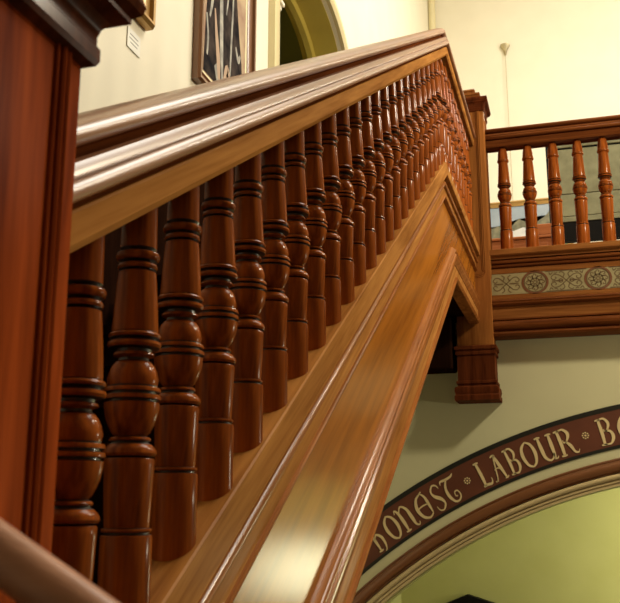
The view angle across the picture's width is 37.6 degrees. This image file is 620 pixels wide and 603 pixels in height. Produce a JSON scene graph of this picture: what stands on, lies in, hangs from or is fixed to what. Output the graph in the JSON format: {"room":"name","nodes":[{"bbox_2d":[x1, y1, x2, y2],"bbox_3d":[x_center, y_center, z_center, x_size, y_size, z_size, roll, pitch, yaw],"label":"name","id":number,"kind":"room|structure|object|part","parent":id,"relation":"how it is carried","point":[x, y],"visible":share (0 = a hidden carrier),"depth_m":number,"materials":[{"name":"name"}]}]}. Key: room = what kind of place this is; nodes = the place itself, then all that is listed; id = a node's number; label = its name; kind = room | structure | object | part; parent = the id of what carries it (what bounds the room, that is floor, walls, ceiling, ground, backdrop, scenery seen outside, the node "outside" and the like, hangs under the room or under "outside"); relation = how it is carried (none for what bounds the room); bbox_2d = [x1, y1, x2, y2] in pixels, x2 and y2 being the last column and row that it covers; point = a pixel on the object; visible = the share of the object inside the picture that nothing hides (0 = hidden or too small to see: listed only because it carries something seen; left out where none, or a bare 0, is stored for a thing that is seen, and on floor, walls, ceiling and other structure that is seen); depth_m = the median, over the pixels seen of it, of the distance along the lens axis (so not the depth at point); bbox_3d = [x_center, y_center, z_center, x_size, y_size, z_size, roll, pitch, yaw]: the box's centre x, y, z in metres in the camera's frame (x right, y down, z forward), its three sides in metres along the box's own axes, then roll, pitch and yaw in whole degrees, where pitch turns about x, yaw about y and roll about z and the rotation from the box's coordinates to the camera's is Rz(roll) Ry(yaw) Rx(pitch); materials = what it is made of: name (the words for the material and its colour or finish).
{"room":"staircase hall","nodes":[
{"label":"staircase hall","id":0,"kind":"room"},
{"bbox_2d":[78,0,428,602],"bbox_3d":[-0.503,-1.559,5.180,0.330,11.050,14.750,-4,-13,16],"label":"wall","id":1,"kind":"structure","parent":0,"point":[164,64],"depth_m":4.13,"materials":[{"name":"beige paint"}]},
{"bbox_2d":[127,26,140,57],"bbox_3d":[-0.725,-1.066,3.741,0.004,0.088,0.112,-4,-13,16],"label":"card","id":2,"kind":"object","parent":1,"relation":"attached to","point":[133,41],"visible":1,"depth_m":3.74,"materials":[{"name":"white paper"}]},
{"bbox_2d":[135,0,155,30],"bbox_3d":[-0.775,-1.724,3.630,0.048,1.020,0.725,-4,-13,16],"label":"framed picture","id":3,"kind":"object","parent":1,"relation":"attached to","point":[147,21],"visible":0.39,"depth_m":3.83,"materials":[{"name":"brown metal"}]},
{"bbox_2d":[101,167,234,324],"bbox_3d":[-0.900,0.058,2.792,0.044,3.332,4.750,-4,-13,16],"label":"trim","id":4,"kind":"structure","parent":1,"relation":"attached to","point":[112,239],"depth_m":3.43,"materials":[{"name":"brown wood"}]},
{"bbox_2d":[192,0,256,84],"bbox_3d":[-0.432,-1.853,4.879,0.043,1.800,0.780,-4,-13,16],"label":"abstract painting","id":5,"kind":"object","parent":1,"relation":"attached to","point":[224,31],"visible":0.71,"depth_m":4.73,"materials":[{"name":"brown"}]},
{"bbox_2d":[280,0,284,10],"bbox_3d":[-0.240,-1.843,5.733,0.150,0.090,0.070,-4,-13,16],"label":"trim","id":6,"kind":"structure","parent":1,"relation":"attached to","point":[282,5],"depth_m":5.71,"materials":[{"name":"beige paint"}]},
{"bbox_2d":[268,0,347,67],"bbox_3d":[0.076,-1.329,6.552,0.045,2.415,2.210,-4,-13,16],"label":"trim","id":7,"kind":"structure","parent":1,"relation":"attached to","point":[274,5],"depth_m":5.60,"materials":[{"name":"beige paint"}]},
{"bbox_2d":[283,0,337,59],"bbox_3d":[-0.120,-1.255,6.593,0.300,2.288,1.956,-4,-13,16],"label":"trim","id":8,"kind":"structure","parent":1,"relation":"attached to","point":[309,19],"depth_m":7.28,"materials":[{"name":"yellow paint"}]},
{"bbox_2d":[428,0,435,29],"bbox_3d":[1.728,-2.146,12.475,0.098,6.650,0.100,-4,-13,16],"label":"trim","id":9,"kind":"structure","parent":1,"relation":"attached to","point":[431,3],"depth_m":12.88,"materials":[{"name":"beige"}]},
{"bbox_2d":[280,8,302,64],"bbox_3d":[-1.085,-1.763,6.976,1.740,3.450,3.100,-4,-13,16],"label":"wall","id":10,"kind":"structure","parent":0,"point":[290,51],"depth_m":8.40,"materials":[{"name":"green paint"}]},
{"bbox_2d":[356,323,619,591],"bbox_3d":[3.468,1.950,5.272,6.850,4.250,0.340,-4,-13,16],"label":"wall","id":11,"kind":"structure","parent":0,"point":[542,381],"depth_m":6.02,"materials":[{"name":"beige paint"}]},
{"bbox_2d":[427,317,456,373],"bbox_3d":[0.530,0.319,6.203,0.895,0.345,0.245,-4,-13,16],"label":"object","id":12,"kind":"structure","parent":11,"relation":"attached to","point":[443,361],"depth_m":5.98,"materials":[{"name":"brown wood"}]},
{"bbox_2d":[353,458,619,602],"bbox_3d":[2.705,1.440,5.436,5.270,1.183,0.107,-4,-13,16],"label":"trim","id":13,"kind":"structure","parent":11,"relation":"attached to","point":[497,513],"depth_m":5.88,"materials":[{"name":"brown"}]},
{"bbox_2d":[361,404,619,575],"bbox_3d":[2.704,1.200,5.485,5.725,1.348,0.007,-4,-13,16],"label":"band","id":14,"kind":"object","parent":11,"relation":"attached to","point":[501,463],"visible":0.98,"depth_m":5.96,"materials":[{"name":"paint"}]},
{"bbox_2d":[401,488,619,602],"bbox_3d":[4.118,2.449,7.453,6.850,4.250,0.100,-4,-13,16],"label":"wall","id":15,"kind":"structure","parent":0,"point":[567,552],"depth_m":8.06,"materials":[{"name":"paint"}]},
{"bbox_2d":[447,594,493,602],"bbox_3d":[1.463,3.638,7.863,0.720,2.115,0.097,-4,-13,16],"label":"door","id":16,"kind":"structure","parent":15,"relation":"in","point":[468,598],"depth_m":8.06,"materials":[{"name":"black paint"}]},
{"bbox_2d":[435,0,619,241],"bbox_3d":[4.896,-2.255,11.662,7.260,6.800,0.100,-4,-13,16],"label":"wall","id":17,"kind":"structure","parent":0,"point":[563,56],"depth_m":12.35,"materials":[{"name":"beige paint"}]},
{"bbox_2d":[500,43,509,55],"bbox_3d":[2.681,-3.454,12.507,0.130,0.186,0.066,-4,-13,16],"label":"hook","id":18,"kind":"object","parent":17,"relation":"attached to","point":[504,46],"visible":1,"depth_m":12.50,"materials":[{"name":"gold metal"}]},
{"bbox_2d":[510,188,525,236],"bbox_3d":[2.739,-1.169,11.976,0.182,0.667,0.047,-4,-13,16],"label":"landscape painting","id":19,"kind":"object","parent":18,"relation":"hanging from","point":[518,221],"depth_m":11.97,"materials":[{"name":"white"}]},
{"bbox_2d":[535,198,549,223],"bbox_3d":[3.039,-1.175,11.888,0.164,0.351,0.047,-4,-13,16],"label":"landscape painting","id":20,"kind":"object","parent":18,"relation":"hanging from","point":[543,217],"depth_m":11.90,"materials":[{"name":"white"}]},
{"bbox_3d":[2.695,-0.867,11.922,1.440,0.950,0.043,-4,-13,16],"label":"frame","id":21,"kind":"part","parent":20,"relation":"part of","materials":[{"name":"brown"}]},
{"bbox_3d":[4.201,0.369,8.224,6.850,0.150,5.600,-4,-13,16],"label":"floor","id":22,"kind":"structure","parent":0,"visible":0},
{"bbox_2d":[454,89,502,403],"bbox_3d":[1.117,-0.412,6.243,0.303,2.206,0.303,-4,-13,16],"label":"newel post","id":23,"kind":"object","parent":22,"relation":"attached to","point":[477,351],"visible":0.54,"depth_m":6.02,"materials":[{"name":"brown wood"}]},
{"bbox_2d":[70,28,475,252],"bbox_3d":[0.364,-0.612,3.632,0.124,2.366,5.160,-4,-13,16],"label":"stair handrail","id":24,"kind":"object","parent":23,"relation":"attached to","point":[133,158],"visible":0.76,"depth_m":1.52,"materials":[{"name":"brown wood"}]},
{"bbox_3d":[0.364,-0.593,3.627,0.080,2.218,5.160,-4,-13,16],"label":"shadow moulding","id":25,"kind":"part","parent":24,"relation":"part of","materials":[{"name":"brown wood"}]},
{"bbox_2d":[454,344,502,403],"bbox_3d":[1.117,0.488,6.037,0.286,0.360,0.286,-4,-13,16],"label":"pendant","id":26,"kind":"object","parent":23,"relation":"attached to","point":[477,383],"depth_m":5.92,"materials":[{"name":"brown wood"}]},
{"bbox_2d":[485,115,619,152],"bbox_3d":[3.670,-1.285,5.681,5.082,0.150,0.124,-4,-13,16],"label":"handrail","id":27,"kind":"object","parent":23,"relation":"attached to","point":[586,130],"visible":0.96,"depth_m":6.21,"materials":[{"name":"brown wood"}]},
{"bbox_3d":[3.670,-1.284,5.681,5.082,0.053,0.124,-4,-13,16],"label":"shelf moulding","id":28,"kind":"part","parent":27,"relation":"part of","materials":[{"name":"brown wood"}]},
{"bbox_2d":[492,223,551,249],"bbox_3d":[1.502,-0.173,8.029,1.320,0.820,0.525,-4,-13,16],"label":"wooden chest","id":29,"kind":"object","parent":22,"relation":"on","point":[544,230],"visible":0.02,"depth_m":7.73,"materials":[{"name":"brown wood"}]},
{"bbox_3d":[1.725,-0.408,7.764,0.600,0.160,0.014,-4,-13,16],"label":"drawer","id":30,"kind":"part","parent":29,"relation":"part of","materials":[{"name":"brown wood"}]},
{"bbox_2d":[490,240,619,340],"bbox_3d":[3.668,-0.200,5.426,5.082,0.590,0.175,-4,-13,16],"label":"fascia","id":31,"kind":"object","parent":22,"relation":"attached to","point":[563,290],"visible":1,"depth_m":5.95,"materials":[{"name":"brown wood"}]},
{"bbox_2d":[497,148,513,248],"bbox_3d":[1.336,-0.698,6.242,0.098,0.745,0.098,10,-16,-38],"label":"baluster","id":32,"kind":"object","parent":31,"relation":"on","point":[504,195],"visible":1,"depth_m":6.21,"materials":[{"name":"brown wood"}]},
{"bbox_2d":[522,145,538,246],"bbox_3d":[1.498,-0.708,6.197,0.098,0.745,0.098,10,-16,-38],"label":"baluster","id":33,"kind":"object","parent":31,"relation":"on","point":[529,192],"visible":0.99,"depth_m":6.16,"materials":[{"name":"brown wood"}]},
{"bbox_3d":[3.670,-0.390,5.476,5.082,0.064,0.161,-4,-13,16],"label":"moulding","id":34,"kind":"part","parent":31,"relation":"part of","materials":[{"name":"brown wood"}]},
{"bbox_2d":[547,142,564,244],"bbox_3d":[1.658,-0.718,6.151,0.098,0.745,0.098,10,-16,-38],"label":"baluster","id":35,"kind":"object","parent":31,"relation":"on","point":[554,189],"visible":0.99,"depth_m":6.12,"materials":[{"name":"brown wood"}]},
{"bbox_3d":[3.669,-0.132,5.415,5.082,0.047,0.165,-4,-13,16],"label":"ledge moulding","id":36,"kind":"part","parent":31,"relation":"part of","materials":[{"name":"brown wood"}]},
{"bbox_3d":[3.670,0.014,5.384,5.082,0.088,0.161,-4,-13,16],"label":"torus moulding","id":37,"kind":"part","parent":31,"relation":"part of","materials":[{"name":"brown wood"}]},
{"bbox_2d":[571,140,589,242],"bbox_3d":[1.814,-0.728,6.107,0.098,0.745,0.098,10,-16,-38],"label":"baluster","id":38,"kind":"object","parent":31,"relation":"on","point":[579,188],"visible":1,"depth_m":6.07,"materials":[{"name":"brown wood"}]},
{"bbox_2d":[597,137,615,240],"bbox_3d":[1.971,-0.739,6.063,0.098,0.745,0.098,10,-16,-38],"label":"baluster","id":39,"kind":"object","parent":31,"relation":"on","point":[605,186],"visible":0.98,"depth_m":6.03,"materials":[{"name":"brown wood"}]},
{"bbox_2d":[545,139,619,243],"bbox_3d":[2.926,-0.696,8.367,1.385,1.990,0.440,-4,-13,16],"label":"display board","id":40,"kind":"object","parent":22,"relation":"on","point":[590,156],"visible":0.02,"depth_m":8.53,"materials":[{"name":"black paint"}]},
{"bbox_3d":[2.923,-1.261,8.487,1.235,0.445,0.017,-4,-13,16],"label":"cloth panel","id":41,"kind":"part","parent":40,"relation":"part of","materials":[{"name":"grey fabric"}]},
{"bbox_3d":[2.923,-0.933,8.412,1.235,0.213,0.017,-4,-13,16],"label":"cloth panel","id":42,"kind":"part","parent":40,"relation":"part of","materials":[{"name":"grey fabric"}]},
{"bbox_3d":[-0.978,0.757,0.059,1.285,0.150,1.690,-4,-13,16],"label":"floor","id":43,"kind":"structure","parent":0,"visible":0},
{"bbox_2d":[0,0,146,602],"bbox_3d":[-0.388,0.174,0.795,0.330,1.316,0.330,-4,-13,16],"label":"newel post","id":44,"kind":"object","parent":43,"relation":"on","point":[45,45],"visible":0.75,"depth_m":0.86,"materials":[{"name":"brown wood"}]},
{"bbox_2d":[0,518,119,602],"bbox_3d":[0.232,0.391,0.436,1.658,0.956,0.060,-4,-13,16],"label":"handrail","id":45,"kind":"object","parent":44,"relation":"attached to","point":[29,573],"visible":1,"depth_m":0.58,"materials":[{"name":"brown wood"}]},
{"bbox_2d":[88,262,235,585],"bbox_3d":[-0.359,0.552,2.732,0.955,2.643,3.510,-4,-13,16],"label":"flight","id":46,"kind":"object","parent":43,"relation":"on","point":[109,359],"visible":0.02,"depth_m":2.41,"materials":[{"name":"brown wood"}]},
{"bbox_2d":[149,162,479,602],"bbox_3d":[0.364,0.475,3.383,0.110,2.836,5.160,-4,-13,16],"label":"stair stringer","id":47,"kind":"object","parent":46,"relation":"attached to","point":[299,518],"visible":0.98,"depth_m":2.27,"materials":[{"name":"brown wood"}]},
{"bbox_2d":[51,235,106,581],"bbox_3d":[-0.288,0.196,1.100,0.079,0.600,0.079,10,-16,-38],"label":"baluster","id":48,"kind":"object","parent":47,"relation":"on","point":[79,468],"visible":0.66,"depth_m":1.09,"materials":[{"name":"brown wood"}]},
{"bbox_2d":[97,207,160,602],"bbox_3d":[-0.246,0.144,1.259,0.079,0.600,0.079,10,-16,-38],"label":"baluster","id":49,"kind":"object","parent":47,"relation":"on","point":[131,408],"visible":0.98,"depth_m":1.23,"materials":[{"name":"brown wood"}]},
{"bbox_2d":[149,185,203,560],"bbox_3d":[-0.205,0.091,1.418,0.079,0.600,0.079,10,-16,-38],"label":"baluster","id":50,"kind":"object","parent":47,"relation":"on","point":[178,362],"visible":0.91,"depth_m":1.38,"materials":[{"name":"brown wood"}]},
{"bbox_2d":[194,168,238,500],"bbox_3d":[-0.163,0.039,1.577,0.079,0.600,0.079,10,-16,-38],"label":"baluster","id":51,"kind":"object","parent":47,"relation":"on","point":[217,323],"visible":0.85,"depth_m":1.54,"materials":[{"name":"brown wood"}]},
{"bbox_2d":[229,153,266,452],"bbox_3d":[-0.122,-0.013,1.736,0.079,0.600,0.079,10,-16,-38],"label":"baluster","id":52,"kind":"object","parent":47,"relation":"on","point":[249,290],"visible":0.72,"depth_m":1.70,"materials":[{"name":"brown wood"}]},
{"bbox_2d":[258,141,290,412],"bbox_3d":[-0.080,-0.066,1.895,0.079,0.600,0.079,10,-16,-38],"label":"baluster","id":53,"kind":"object","parent":47,"relation":"on","point":[275,264],"visible":0.66,"depth_m":1.86,"materials":[{"name":"brown wood"}]},
{"bbox_2d":[283,131,310,378],"bbox_3d":[-0.038,-0.118,2.054,0.079,0.600,0.079,10,-16,-38],"label":"baluster","id":54,"kind":"object","parent":47,"relation":"on","point":[297,242],"visible":0.66,"depth_m":2.02,"materials":[{"name":"brown wood"}]},
{"bbox_2d":[303,122,327,350],"bbox_3d":[0.003,-0.170,2.213,0.079,0.600,0.079,10,-16,-38],"label":"baluster","id":55,"kind":"object","parent":47,"relation":"on","point":[316,224],"visible":0.62,"depth_m":2.18,"materials":[{"name":"brown wood"}]},
{"bbox_2d":[321,114,341,325],"bbox_3d":[0.045,-0.223,2.372,0.079,0.600,0.079,10,-16,-38],"label":"baluster","id":56,"kind":"object","parent":47,"relation":"on","point":[332,209],"visible":0.53,"depth_m":2.34,"materials":[{"name":"brown wood"}]},
{"bbox_2d":[336,107,354,304],"bbox_3d":[0.086,-0.275,2.530,0.079,0.600,0.079,10,-16,-38],"label":"baluster","id":57,"kind":"object","parent":47,"relation":"on","point":[346,195],"visible":0.55,"depth_m":2.50,"materials":[{"name":"brown wood"}]},
{"bbox_3d":[0.355,0.478,3.385,0.051,2.536,5.160,-4,-13,16],"label":"panel","id":58,"kind":"part","parent":47,"relation":"part of","materials":[{"name":"brown wood"}]},
{"bbox_2d":[349,101,366,285],"bbox_3d":[0.128,-0.327,2.689,0.079,0.600,0.079,10,-16,-38],"label":"baluster","id":59,"kind":"object","parent":47,"relation":"on","point":[358,182],"visible":0.53,"depth_m":2.66,"materials":[{"name":"brown wood"}]},
{"bbox_2d":[361,95,376,269],"bbox_3d":[0.170,-0.380,2.848,0.079,0.600,0.079,10,-16,-38],"label":"baluster","id":60,"kind":"object","parent":47,"relation":"on","point":[368,170],"visible":0.51,"depth_m":2.82,"materials":[{"name":"brown wood"}]},
{"bbox_2d":[371,91,385,254],"bbox_3d":[0.211,-0.432,3.007,0.079,0.600,0.079,10,-16,-38],"label":"baluster","id":61,"kind":"object","parent":47,"relation":"on","point":[378,192],"visible":0.44,"depth_m":2.98,"materials":[{"name":"brown wood"}]},
{"bbox_2d":[380,86,393,241],"bbox_3d":[0.253,-0.484,3.166,0.079,0.600,0.079,10,-16,-38],"label":"baluster","id":62,"kind":"object","parent":47,"relation":"on","point":[387,152],"visible":0.47,"depth_m":3.14,"materials":[{"name":"brown wood"}]},
{"bbox_2d":[388,82,401,229],"bbox_3d":[0.295,-0.537,3.325,0.079,0.600,0.079,10,-16,-38],"label":"baluster","id":63,"kind":"object","parent":47,"relation":"on","point":[395,130],"visible":0.46,"depth_m":3.30,"materials":[{"name":"brown wood"}]},
{"bbox_3d":[0.393,0.588,3.349,0.028,2.402,5.160,-4,-13,16],"label":"moulding","id":64,"kind":"part","parent":47,"relation":"part of","materials":[{"name":"brown wood"}]},
{"bbox_2d":[396,79,408,218],"bbox_3d":[0.336,-0.589,3.484,0.079,0.600,0.079,10,-16,-38],"label":"baluster","id":65,"kind":"object","parent":47,"relation":"on","point":[402,138],"visible":0.44,"depth_m":3.45,"materials":[{"name":"brown wood"}]},
{"bbox_2d":[403,75,414,208],"bbox_3d":[0.378,-0.641,3.643,0.079,0.600,0.079,10,-16,-38],"label":"baluster","id":66,"kind":"object","parent":47,"relation":"on","point":[409,156],"visible":0.44,"depth_m":3.61,"materials":[{"name":"brown wood"}]},
{"bbox_2d":[409,72,419,199],"bbox_3d":[0.419,-0.694,3.802,0.079,0.600,0.079,10,-16,-38],"label":"baluster","id":67,"kind":"object","parent":47,"relation":"on","point":[415,149],"visible":0.38,"depth_m":3.77,"materials":[{"name":"brown wood"}]},
{"bbox_2d":[415,70,425,191],"bbox_3d":[0.461,-0.746,3.961,0.079,0.600,0.079,10,-16,-38],"label":"baluster","id":68,"kind":"object","parent":47,"relation":"on","point":[420,109],"visible":0.38,"depth_m":3.93,"materials":[{"name":"brown wood"}]},
{"bbox_2d":[420,67,430,184],"bbox_3d":[0.503,-0.798,4.120,0.079,0.600,0.079,10,-16,-38],"label":"baluster","id":69,"kind":"object","parent":47,"relation":"on","point":[424,116],"visible":0.41,"depth_m":4.09,"materials":[{"name":"brown wood"}]},
{"bbox_2d":[425,65,434,177],"bbox_3d":[0.544,-0.851,4.279,0.079,0.600,0.079,10,-16,-38],"label":"baluster","id":70,"kind":"object","parent":47,"relation":"on","point":[430,132],"visible":0.43,"depth_m":4.25,"materials":[{"name":"brown wood"}]},
{"bbox_2d":[429,62,438,170],"bbox_3d":[0.586,-0.903,4.438,0.079,0.600,0.079,10,-16,-38],"label":"baluster","id":71,"kind":"object","parent":47,"relation":"on","point":[431,66],"visible":0.37,"depth_m":4.41,"materials":[{"name":"brown wood"}]},
{"bbox_2d":[434,61,442,164],"bbox_3d":[0.628,-0.956,4.597,0.079,0.600,0.079,10,-16,-38],"label":"baluster","id":72,"kind":"object","parent":47,"relation":"on","point":[438,94],"visible":0.32,"depth_m":4.57,"materials":[{"name":"brown wood"}]},
{"bbox_2d":[438,63,444,161],"bbox_3d":[0.662,-0.975,4.769,0.083,0.608,0.083,10,-16,-38],"label":"baluster","id":73,"kind":"object","parent":47,"relation":"on","point":[439,71],"visible":0.19,"depth_m":4.75,"materials":[{"name":"brown wood"}]},
{"bbox_2d":[437,59,448,168],"bbox_3d":[0.704,-0.985,4.917,0.083,0.694,0.083,10,-16,-38],"label":"baluster","id":74,"kind":"object","parent":47,"relation":"on","point":[444,117],"visible":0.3,"depth_m":4.91,"materials":[{"name":"brown wood"}]},
{"bbox_2d":[443,65,451,175],"bbox_3d":[0.745,-0.971,5.059,0.083,0.730,0.083,12,-18,-43],"label":"baluster","id":75,"kind":"object","parent":47,"relation":"on","point":[448,120],"visible":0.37,"depth_m":5.04,"materials":[{"name":"brown wood"}]},
{"bbox_2d":[447,77,455,186],"bbox_3d":[0.786,-0.939,5.198,0.083,0.730,0.083,12,-18,-43],"label":"baluster","id":76,"kind":"object","parent":47,"relation":"on","point":[451,129],"visible":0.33,"depth_m":5.18,"materials":[{"name":"brown wood"}]},
{"bbox_2d":[451,88,458,193],"bbox_3d":[0.828,-0.907,5.337,0.083,0.730,0.083,12,-18,-43],"label":"baluster","id":77,"kind":"object","parent":47,"relation":"on","point":[455,140],"visible":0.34,"depth_m":5.31,"materials":[{"name":"brown wood"}]},
{"bbox_2d":[454,99,461,201],"bbox_3d":[0.869,-0.876,5.475,0.083,0.730,0.083,12,-18,-43],"label":"baluster","id":78,"kind":"object","parent":47,"relation":"on","point":[458,149],"visible":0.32,"depth_m":5.45,"materials":[{"name":"brown wood"}]},
{"bbox_2d":[457,110,464,209],"bbox_3d":[0.910,-0.844,5.614,0.083,0.730,0.083,12,-18,-43],"label":"baluster","id":79,"kind":"object","parent":47,"relation":"on","point":[461,158],"visible":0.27,"depth_m":5.59,"materials":[{"name":"brown wood"}]},
{"bbox_2d":[460,118,467,216],"bbox_3d":[0.952,-0.812,5.752,0.083,0.730,0.083,12,-18,-43],"label":"baluster","id":80,"kind":"object","parent":47,"relation":"on","point":[464,166],"visible":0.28,"depth_m":5.73,"materials":[{"name":"brown wood"}]},
{"bbox_2d":[463,127,470,224],"bbox_3d":[0.993,-0.781,5.891,0.083,0.730,0.083,12,-18,-43],"label":"baluster","id":81,"kind":"object","parent":47,"relation":"on","point":[467,176],"visible":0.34,"depth_m":5.87,"materials":[{"name":"brown wood"}]},
{"bbox_2d":[466,136,472,229],"bbox_3d":[1.034,-0.749,6.029,0.083,0.730,0.083,12,-18,-43],"label":"baluster","id":82,"kind":"object","parent":47,"relation":"on","point":[467,143],"visible":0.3,"depth_m":6.01,"materials":[{"name":"brown wood"}]}
]}

